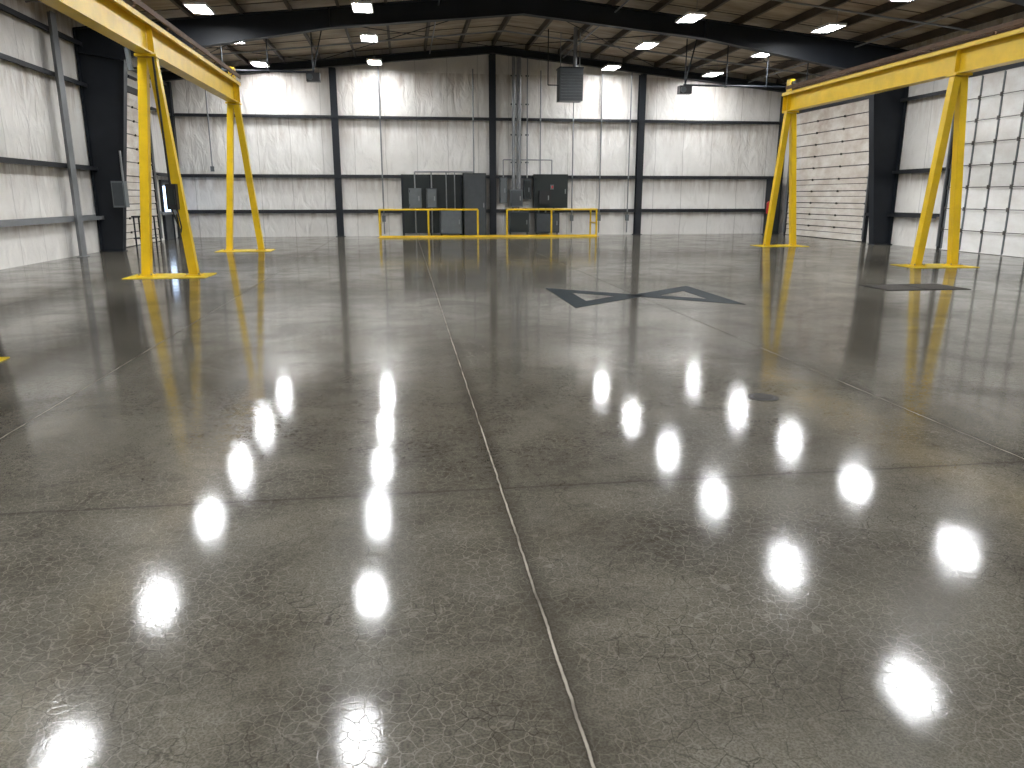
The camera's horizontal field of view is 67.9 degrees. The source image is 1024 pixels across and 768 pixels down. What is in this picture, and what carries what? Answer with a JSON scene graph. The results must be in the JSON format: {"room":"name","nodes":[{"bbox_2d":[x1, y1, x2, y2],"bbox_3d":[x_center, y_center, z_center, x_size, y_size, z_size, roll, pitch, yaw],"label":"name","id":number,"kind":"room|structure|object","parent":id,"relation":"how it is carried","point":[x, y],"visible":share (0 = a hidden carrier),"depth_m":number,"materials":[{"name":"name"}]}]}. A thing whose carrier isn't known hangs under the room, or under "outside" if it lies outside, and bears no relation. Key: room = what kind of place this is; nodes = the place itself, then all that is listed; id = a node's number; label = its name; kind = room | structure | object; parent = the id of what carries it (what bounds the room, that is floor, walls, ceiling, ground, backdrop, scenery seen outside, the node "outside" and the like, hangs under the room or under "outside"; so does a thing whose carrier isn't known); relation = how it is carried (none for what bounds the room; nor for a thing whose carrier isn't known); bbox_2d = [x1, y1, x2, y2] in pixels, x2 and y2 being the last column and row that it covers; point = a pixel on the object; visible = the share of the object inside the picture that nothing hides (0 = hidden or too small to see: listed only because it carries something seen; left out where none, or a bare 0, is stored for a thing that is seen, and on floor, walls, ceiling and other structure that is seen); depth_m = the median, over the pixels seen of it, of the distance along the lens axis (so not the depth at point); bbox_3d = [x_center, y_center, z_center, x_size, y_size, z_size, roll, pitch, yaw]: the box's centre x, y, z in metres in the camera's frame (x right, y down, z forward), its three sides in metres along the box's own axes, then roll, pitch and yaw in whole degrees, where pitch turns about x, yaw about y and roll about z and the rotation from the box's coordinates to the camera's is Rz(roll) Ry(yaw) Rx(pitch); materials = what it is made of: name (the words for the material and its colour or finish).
{"room":"industrial warehouse","nodes":[
{"label":"industrial warehouse","id":0,"kind":"room"},
{"bbox_2d":[0,0,178,269],"bbox_3d":[-10.755,-4.126,9.931,0.200,6.465,42.400,-2,14,-8],"label":"wall","id":1,"kind":"structure","parent":0,"point":[30,118],"depth_m":19.25,"materials":[{"name":"plastic"}]},
{"bbox_2d":[0,53,87,87],"bbox_3d":[-10.044,-4.692,6.020,0.206,0.145,34.550,-2,14,-8],"label":"beam","id":2,"kind":"structure","parent":1,"relation":"attached to","point":[2,56],"depth_m":18.84,"materials":[{"name":"grey metal"}]},
{"bbox_2d":[0,157,97,170],"bbox_3d":[-10.044,-2.459,6.569,0.206,0.145,34.550,-2,14,-8],"label":"beam","id":3,"kind":"structure","parent":1,"relation":"attached to","point":[2,159],"depth_m":18.91,"materials":[{"name":"grey metal"}]},
{"bbox_2d":[0,3,166,85],"bbox_3d":[-10.533,-6.607,9.195,0.206,0.145,41.700,-2,14,-8],"label":"beam","id":4,"kind":"structure","parent":1,"relation":"attached to","point":[6,9],"depth_m":18.92,"materials":[{"name":"grey metal"}]},
{"bbox_2d":[126,73,162,246],"bbox_3d":[-12.690,-7.458,25.443,0.303,5.520,4.730,-2,14,-8],"label":"door","id":5,"kind":"structure","parent":1,"relation":"in","point":[133,181],"depth_m":25.86,"materials":[{"name":"metal"}]},
{"bbox_2d":[158,180,175,239],"bbox_3d":[-13.267,-6.717,29.312,0.140,2.230,1.160,-2,14,-8],"label":"door","id":6,"kind":"structure","parent":1,"relation":"in","point":[168,220],"depth_m":29.02,"materials":[{"name":"grey metal"}]},
{"bbox_2d":[161,45,785,92],"bbox_3d":[-0.776,-12.887,30.858,25.702,1.565,0.260,-2,14,-8],"label":"beam","id":7,"kind":"structure","parent":0,"point":[479,50],"depth_m":30.68,"materials":[{"name":"black metal"}]},
{"bbox_2d":[205,90,214,171],"bbox_3d":[-11.904,-10.151,29.825,0.140,3.495,0.120,-2,14,-8],"label":"conduit","id":8,"kind":"object","parent":7,"relation":"attached to","point":[212,168],"visible":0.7,"depth_m":29.91,"materials":[{"name":"grey metal"}]},
{"bbox_2d":[377,65,385,233],"bbox_3d":[-5.317,-9.487,30.925,0.140,6.640,0.120,-2,14,-8],"label":"conduit","id":9,"kind":"object","parent":7,"relation":"attached to","point":[383,215],"visible":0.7,"depth_m":30.90,"materials":[{"name":"grey metal"}]},
{"bbox_2d":[160,209,763,214],"bbox_3d":[-0.764,-7.059,31.110,25.410,0.145,2.600,-2,14,-8],"label":"beam","id":10,"kind":"structure","parent":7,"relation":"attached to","point":[373,210],"depth_m":32.25,"materials":[{"name":"grey metal"}]},
{"bbox_2d":[156,172,773,178],"bbox_3d":[-0.764,-8.418,30.775,25.410,0.145,2.600,-2,14,-8],"label":"beam","id":11,"kind":"structure","parent":7,"relation":"attached to","point":[182,175],"depth_m":31.35,"materials":[{"name":"grey metal"}]},
{"bbox_2d":[499,177,506,202],"bbox_3d":[-0.365,-8.135,31.894,0.320,1.050,0.250,-2,14,-8],"label":"box","id":12,"kind":"object","parent":11,"relation":"attached to","point":[502,180],"visible":1,"depth_m":31.81,"materials":[{"name":"grey metal"}]},
{"bbox_2d":[533,174,567,207],"bbox_3d":[1.622,-8.144,32.097,1.430,1.370,0.400,-2,14,-8],"label":"panel","id":13,"kind":"object","parent":11,"relation":"attached to","point":[541,182],"visible":0.99,"depth_m":31.93,"materials":[{"name":"black metal"}]},
{"bbox_2d":[539,191,550,203],"bbox_3d":[1.377,-7.818,31.861,0.500,0.550,0.200,-2,14,-8],"label":"switch","id":14,"kind":"object","parent":13,"relation":"attached to","point":[544,196],"visible":1,"depth_m":31.80,"materials":[{"name":"black metal"}]},
{"bbox_2d":[173,113,780,124],"bbox_3d":[-0.784,-10.942,31.395,25.120,0.140,0.206,-2,14,-8],"label":"beam","id":15,"kind":"structure","parent":7,"relation":"attached to","point":[174,114],"depth_m":31.23,"materials":[{"name":"grey metal"}]},
{"bbox_2d":[511,56,528,188],"bbox_3d":[0.326,-10.729,31.394,0.755,5.207,0.172,-2,14,-8],"label":"conduit riser","id":16,"kind":"object","parent":7,"relation":"attached to","point":[516,61],"visible":1,"depth_m":31.31,"materials":[{"name":"grey metal"}]},
{"bbox_2d":[510,190,522,206],"bbox_3d":[0.179,-7.831,32.020,0.530,0.700,0.300,-2,14,-8],"label":"box","id":17,"kind":"object","parent":16,"relation":"attached to","point":[516,196],"visible":1,"depth_m":31.91,"materials":[{"name":"grey metal"}]},
{"bbox_2d":[523,180,530,198],"bbox_3d":[0.646,-8.193,32.024,0.320,0.800,0.250,-2,14,-8],"label":"box","id":18,"kind":"object","parent":16,"relation":"attached to","point":[526,183],"visible":1,"depth_m":31.95,"materials":[{"name":"grey metal"}]},
{"bbox_2d":[570,103,573,232],"bbox_3d":[2.559,-9.808,31.966,0.140,6.765,0.120,-2,14,-8],"label":"conduit","id":19,"kind":"object","parent":7,"relation":"attached to","point":[571,215],"visible":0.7,"depth_m":32.16,"materials":[{"name":"metal"}]},
{"bbox_2d":[597,70,602,232],"bbox_3d":[3.748,-9.789,32.139,0.140,6.645,0.120,-2,14,-8],"label":"conduit","id":20,"kind":"object","parent":7,"relation":"attached to","point":[598,215],"visible":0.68,"depth_m":32.17,"materials":[{"name":"metal"}]},
{"bbox_2d":[625,72,632,231],"bbox_3d":[4.986,-9.769,32.320,0.140,6.520,0.120,-2,14,-8],"label":"conduit","id":21,"kind":"object","parent":7,"relation":"attached to","point":[626,215],"visible":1,"depth_m":32.32,"materials":[{"name":"grey metal"}]},
{"bbox_2d":[162,41,786,236],"bbox_3d":[-0.812,-10.170,31.793,25.700,7.750,0.200,-2,14,-8],"label":"wall","id":22,"kind":"structure","parent":0,"point":[439,87],"depth_m":31.50,"materials":[{"name":"plastic"}]},
{"bbox_2d":[167,21,795,85],"bbox_3d":[-0.231,-12.040,26.996,25.321,1.293,7.718,-2,14,-8],"label":"rod","id":23,"kind":"object","parent":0,"point":[445,21],"depth_m":28.06,"materials":[{"name":"grey metal"}]},
{"bbox_2d":[0,233,1023,767],"bbox_3d":[2.074,-1.270,12.458,26.300,0.310,42.600,-2,14,-8],"label":"floor","id":24,"kind":"structure","parent":0,"point":[316,501],"depth_m":4.04,"materials":[{"name":"concrete"}]},
{"bbox_2d":[46,10,89,256],"bbox_3d":[-11.812,-6.518,20.201,0.170,6.200,0.420,-2,14,-8],"label":"wall post","id":25,"kind":"object","parent":24,"relation":"on","point":[52,24],"visible":1,"depth_m":20.14,"materials":[{"name":"metal"}]},
{"bbox_2d":[0,0,274,361],"bbox_3d":[-6.565,-3.891,11.494,1.600,5.259,24.150,-2,14,-8],"label":"gantry crane","id":26,"kind":"object","parent":24,"relation":"on","point":[154,47],"visible":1,"depth_m":15.32,"materials":[{"name":"yellow paint"}]},
{"bbox_2d":[131,215,157,250],"bbox_3d":[-11.293,-4.654,23.421,0.550,1.040,0.550,-2,14,-8],"label":"metal stand","id":27,"kind":"object","parent":24,"relation":"on","point":[153,216],"visible":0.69,"depth_m":23.50,"materials":[{"name":"metal"}]},
{"bbox_2d":[163,81,181,237],"bbox_3d":[-13.348,-8.806,30.081,0.300,5.921,0.290,-2,14,-8],"label":"post","id":28,"kind":"object","parent":24,"relation":"on","point":[168,89],"visible":0.43,"depth_m":29.60,"materials":[{"name":"metal"}]},
{"bbox_2d":[328,67,344,236],"bbox_3d":[-7.113,-9.311,30.817,0.360,6.550,0.320,-2,14,-8],"label":"column","id":29,"kind":"structure","parent":24,"relation":"on","point":[332,71],"depth_m":30.69,"materials":[{"name":"black metal"}]},
{"bbox_2d":[401,174,462,235],"bbox_3d":[-3.328,-7.451,31.730,2.520,2.500,0.080,-2,14,-8],"label":"backboard","id":30,"kind":"object","parent":24,"relation":"on","point":[423,181],"visible":0.73,"depth_m":31.67,"materials":[{"name":"black metal"}]},
{"bbox_2d":[409,188,421,207],"bbox_3d":[-3.997,-7.677,31.392,0.520,0.800,0.270,-2,14,-8],"label":"switch","id":31,"kind":"object","parent":30,"relation":"attached to","point":[415,196],"visible":1,"depth_m":31.29,"materials":[{"name":"grey metal"}]},
{"bbox_2d":[426,188,436,207],"bbox_3d":[-3.323,-7.699,31.482,0.440,0.800,0.270,-2,14,-8],"label":"switch","id":32,"kind":"object","parent":30,"relation":"attached to","point":[431,193],"visible":1,"depth_m":31.38,"materials":[{"name":"grey metal"}]},
{"bbox_2d":[439,211,461,234],"bbox_3d":[-2.548,-6.714,31.664,0.900,1.100,0.600,-2,14,-8],"label":"enclosure","id":33,"kind":"object","parent":24,"relation":"on","point":[450,221],"visible":0.86,"depth_m":31.40,"materials":[{"name":"grey metal"}]},
{"bbox_2d":[414,69,473,233],"bbox_3d":[-2.793,-9.473,31.157,2.498,6.500,0.058,-2,14,-8],"label":"conduit","id":34,"kind":"object","parent":33,"relation":"attached to","point":[430,172],"visible":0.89,"depth_m":31.34,"materials":[{"name":"grey metal"}]},
{"bbox_2d":[462,173,486,234],"bbox_3d":[-1.562,-7.477,31.730,0.940,2.550,0.550,-2,14,-8],"label":"tall cabinet","id":35,"kind":"object","parent":24,"relation":"on","point":[474,184],"visible":0.92,"depth_m":31.48,"materials":[{"name":"grey metal"}]},
{"bbox_2d":[378,208,597,237],"bbox_3d":[-0.964,-6.699,31.527,9.100,1.137,1.187,-2,14,-8],"label":"guard rail","id":36,"kind":"object","parent":24,"relation":"on","point":[590,209],"visible":1,"depth_m":31.05,"materials":[{"name":"yellow metal"}]},
{"bbox_2d":[72,0,909,251],"bbox_3d":[0.308,-8.147,24.009,25.660,7.547,0.962,-2,14,-8],"label":"frame","id":37,"kind":"object","parent":24,"relation":"on","point":[101,61],"visible":0.77,"depth_m":22.74,"materials":[{"name":"black metal"}]},
{"bbox_2d":[111,151,129,206],"bbox_3d":[-11.496,-5.980,22.198,0.350,1.600,0.320,-2,14,-8],"label":"control box","id":38,"kind":"object","parent":37,"relation":"attached to","point":[120,195],"visible":1,"depth_m":22.16,"materials":[{"name":"grey metal"}]},
{"bbox_2d":[865,212,939,218],"bbox_3d":[13.046,-5.681,25.511,0.206,0.145,3.800,-2,14,-8],"label":"beam","id":39,"kind":"structure","parent":37,"relation":"attached to","point":[895,214],"depth_m":25.15,"materials":[{"name":"grey metal"}]},
{"bbox_2d":[892,167,945,173],"bbox_3d":[13.046,-7.040,25.177,0.206,0.145,3.800,-2,14,-8],"label":"beam","id":40,"kind":"structure","parent":37,"relation":"attached to","point":[923,170],"depth_m":24.64,"materials":[{"name":"grey metal"}]},
{"bbox_2d":[900,90,946,101],"bbox_3d":[13.046,-9.273,24.627,0.206,0.145,3.800,-2,14,-8],"label":"beam","id":41,"kind":"structure","parent":37,"relation":"attached to","point":[942,91],"depth_m":24.05,"materials":[{"name":"grey metal"}]},
{"bbox_2d":[489,54,496,234],"bbox_3d":[-0.803,-9.829,31.587,0.360,7.187,0.320,-2,14,-8],"label":"column","id":42,"kind":"structure","parent":24,"relation":"on","point":[492,57],"depth_m":31.45,"materials":[{"name":"black metal"}]},
{"bbox_2d":[508,211,528,234],"bbox_3d":[0.282,-6.791,32.187,0.850,1.000,0.500,-2,14,-8],"label":"box","id":43,"kind":"object","parent":24,"relation":"on","point":[518,221],"visible":0.91,"depth_m":31.97,"materials":[{"name":"grey metal"}]},
{"bbox_2d":[535,213,559,234],"bbox_3d":[1.492,-6.813,32.380,1.000,0.950,0.450,-2,14,-8],"label":"box","id":44,"kind":"object","parent":24,"relation":"on","point":[542,220],"visible":0.94,"depth_m":32.18,"materials":[{"name":"grey metal"}]},
{"bbox_2d":[503,70,553,212],"bbox_3d":[0.707,-10.019,31.588,2.214,5.645,0.060,-2,14,-8],"label":"conduit","id":45,"kind":"object","parent":44,"relation":"attached to","point":[539,159],"visible":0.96,"depth_m":31.71,"materials":[{"name":"grey metal"}]},
{"bbox_2d":[633,74,646,234],"bbox_3d":[5.467,-9.731,32.502,0.360,6.560,0.320,-2,14,-8],"label":"column","id":46,"kind":"structure","parent":24,"relation":"on","point":[643,77],"depth_m":32.41,"materials":[{"name":"black metal"}]},
{"bbox_2d":[546,286,742,307],"bbox_3d":[2.089,-1.474,12.669,2.660,0.001,2.560,-2,14,-8],"label":"floor marking","id":47,"kind":"object","parent":24,"relation":"on","point":[568,296],"depth_m":12.55,"materials":[{"name":"paint"}]},
{"bbox_2d":[747,393,778,400],"bbox_3d":[2.063,0.106,6.245,0.250,0.008,0.250,-2,14,-8],"label":"cover","id":48,"kind":"object","parent":24,"relation":"on","point":[755,396],"visible":1,"depth_m":6.23,"materials":[{"name":"metal"}]},
{"bbox_2d":[762,199,769,234],"bbox_3d":[11.091,-7.238,32.959,0.300,1.500,0.300,-2,14,-8],"label":"fire extinguisher","id":49,"kind":"object","parent":24,"relation":"on","point":[768,202],"visible":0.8,"depth_m":32.80,"materials":[{"name":"red metal"}]},
{"bbox_2d":[763,178,782,233],"bbox_3d":[11.465,-7.814,33.416,0.500,2.400,0.510,-2,14,-8],"label":"locker","id":50,"kind":"object","parent":24,"relation":"on","point":[769,183],"visible":0.36,"depth_m":33.32,"materials":[{"name":"grey metal"}]},
{"bbox_2d":[776,94,783,233],"bbox_3d":[11.794,-9.636,33.451,0.300,5.921,0.290,-2,14,-8],"label":"post","id":51,"kind":"object","parent":24,"relation":"on","point":[781,114],"visible":0.11,"depth_m":33.05,"materials":[{"name":"metal"}]},
{"bbox_2d":[753,18,1023,267],"bbox_3d":[10.572,-4.456,13.791,1.600,5.259,24.150,-2,14,-8],"label":"gantry crane","id":52,"kind":"object","parent":24,"relation":"on","point":[957,61],"visible":1,"depth_m":17.88,"materials":[{"name":"yellow paint"}]},
{"bbox_2d":[1002,0,1023,5],"bbox_3d":[1.430,-6.205,16.122,25.660,7.547,0.962,-2,14,-8],"label":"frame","id":53,"kind":"object","parent":24,"relation":"on","point":[1019,2],"visible":1,"depth_m":16.71,"materials":[{"name":"metal"}]},
{"bbox_3d":[2.551,-4.263,8.234,25.660,7.547,0.962,-2,14,-8],"label":"frame","id":54,"kind":"object","parent":24,"relation":"on","visible":0},
{"bbox_2d":[0,215,103,226],"bbox_3d":[-10.044,-1.100,6.904,0.206,0.145,34.550,-2,14,-8],"label":"beam","id":55,"kind":"structure","parent":54,"relation":"attached to","point":[46,220],"depth_m":19.04,"materials":[{"name":"metal"}]},
{"bbox_2d":[41,0,1013,78],"bbox_3d":[2.074,-8.375,10.709,26.100,1.455,42.400,-2,14,-8],"label":"ceiling","id":56,"kind":"structure","parent":0,"point":[785,11],"depth_m":26.56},
{"bbox_2d":[183,0,214,13],"bbox_3d":[-8.276,-10.115,20.089,0.560,0.400,1.060,-2,14,-8],"label":"light","id":57,"kind":"object","parent":56,"relation":"hanging from","point":[194,7],"visible":1,"depth_m":20.02,"materials":[{"name":"white plastic"}]},
{"bbox_2d":[249,58,269,66],"bbox_3d":[-9.473,-12.187,28.505,0.560,0.400,1.060,-2,14,-8],"label":"light","id":58,"kind":"object","parent":56,"relation":"hanging from","point":[256,63],"visible":0.88,"depth_m":28.36,"materials":[{"name":"white plastic"}]},
{"bbox_2d":[351,0,373,12],"bbox_3d":[-4.066,-10.410,20.615,0.560,0.400,1.060,-2,14,-8],"label":"light","id":59,"kind":"object","parent":56,"relation":"hanging from","point":[361,6],"visible":1,"depth_m":20.53,"materials":[{"name":"white plastic"}]},
{"bbox_2d":[366,49,381,64],"bbox_3d":[-5.263,-12.482,29.031,0.560,0.400,1.060,-2,14,-8],"label":"light","id":60,"kind":"object","parent":56,"relation":"hanging from","point":[370,61],"visible":1,"depth_m":28.87,"materials":[{"name":"white plastic"}]},
{"bbox_2d":[547,27,583,102],"bbox_3d":[1.895,-11.439,27.181,1.260,2.520,0.650,-2,14,-8],"label":"heater","id":61,"kind":"object","parent":56,"relation":"hanging from","point":[569,85],"visible":0.99,"depth_m":27.11,"materials":[{"name":"grey metal"}]},
{"bbox_2d":[601,60,621,70],"bbox_3d":[3.950,-12.786,30.266,0.560,0.400,1.060,-2,14,-8],"label":"light","id":62,"kind":"object","parent":56,"relation":"hanging from","point":[611,67],"visible":1,"depth_m":30.20,"materials":[{"name":"white plastic"}]},
{"bbox_2d":[634,41,658,48],"bbox_3d":[4.579,-11.696,25.841,0.560,0.400,1.060,-2,14,-8],"label":"light","id":63,"kind":"object","parent":56,"relation":"hanging from","point":[644,44],"visible":0.91,"depth_m":25.75,"materials":[{"name":"white plastic"}]},
{"bbox_2d":[675,10,706,22],"bbox_3d":[5.147,-10.714,21.850,0.560,0.400,1.060,-2,14,-8],"label":"light","id":64,"kind":"object","parent":56,"relation":"hanging from","point":[689,17],"visible":1,"depth_m":21.79,"materials":[{"name":"white plastic"}]},
{"bbox_2d":[701,62,724,76],"bbox_3d":[8.160,-12.769,30.869,0.560,0.400,1.060,-2,14,-8],"label":"light","id":65,"kind":"object","parent":56,"relation":"hanging from","point":[713,73],"visible":1,"depth_m":30.74,"materials":[{"name":"white plastic"}]},
{"bbox_2d":[750,52,769,56],"bbox_3d":[8.789,-11.680,26.444,0.560,0.400,1.060,-2,14,-8],"label":"light","id":66,"kind":"object","parent":56,"relation":"hanging from","point":[757,54],"visible":0.37,"depth_m":26.76,"materials":[{"name":"white plastic"}]},
{"bbox_2d":[810,12,846,32],"bbox_3d":[9.357,-10.697,22.452,0.560,0.400,1.060,-2,14,-8],"label":"light","id":67,"kind":"object","parent":56,"relation":"hanging from","point":[828,27],"visible":0.92,"depth_m":22.40,"materials":[{"name":"white plastic"}]},
{"bbox_2d":[888,0,911,1],"bbox_3d":[9.883,-9.786,18.749,0.560,0.400,1.060,-2,14,-8],"label":"light","id":68,"kind":"object","parent":56,"relation":"hanging from","point":[888,0],"visible":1,"depth_m":19.30,"materials":[{"name":"white plastic"}]},
{"bbox_2d":[139,0,1023,83],"bbox_3d":[2.088,-8.222,10.748,24.752,1.448,42.000,-2,14,-8],"label":"roof","id":69,"kind":"structure","parent":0,"point":[959,4],"depth_m":23.64,"materials":[{"name":"black metal"}]},
{"bbox_2d":[133,31,321,82],"bbox_3d":[-9.279,-10.749,24.702,6.159,1.625,0.350,-2,14,-8],"label":"pipe","id":70,"kind":"object","parent":69,"relation":"attached to","point":[311,76],"visible":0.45,"depth_m":25.04,"materials":[{"name":"metal"}]},
{"bbox_2d":[359,31,377,41],"bbox_3d":[-4.633,-11.392,24.607,0.560,0.400,1.060,-2,14,-8],"label":"light","id":71,"kind":"object","parent":69,"relation":"hanging from","point":[365,37],"visible":0.94,"depth_m":24.52,"materials":[{"name":"white plastic"}]},
{"bbox_2d":[25,0,997,82],"bbox_3d":[2.094,-7.946,10.661,25.106,1.341,41.500,-2,14,-8],"label":"conduit","id":72,"kind":"object","parent":69,"relation":"attached to","point":[26,1],"visible":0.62,"depth_m":26.57,"materials":[{"name":"grey metal"}]},
{"bbox_2d":[677,39,808,94],"bbox_3d":[9.067,-11.289,27.178,6.360,1.830,0.350,-2,14,-8],"label":"heater","id":73,"kind":"object","parent":69,"relation":"hanging from","point":[685,89],"visible":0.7,"depth_m":26.99,"materials":[{"name":"metal"}]},
{"bbox_2d":[778,11,1023,248],"bbox_3d":[14.902,-4.973,13.370,0.200,6.465,42.400,-2,14,-8],"label":"wall","id":74,"kind":"structure","parent":0,"point":[923,115],"depth_m":24.71,"materials":[{"name":"plastic"}]},
{"bbox_2d":[783,95,868,241],"bbox_3d":[12.314,-8.555,29.898,0.303,5.520,6.080,-2,14,-8],"label":"door","id":75,"kind":"structure","parent":74,"relation":"in","point":[832,155],"depth_m":29.50,"materials":[{"name":"metal"}]},
{"bbox_2d":[936,61,1023,257],"bbox_3d":[13.750,-6.069,19.798,0.303,5.520,7.080,-2,14,-8],"label":"door","id":76,"kind":"structure","parent":74,"relation":"in","point":[992,203],"depth_m":21.53,"materials":[{"name":"white metal"}]}
]}

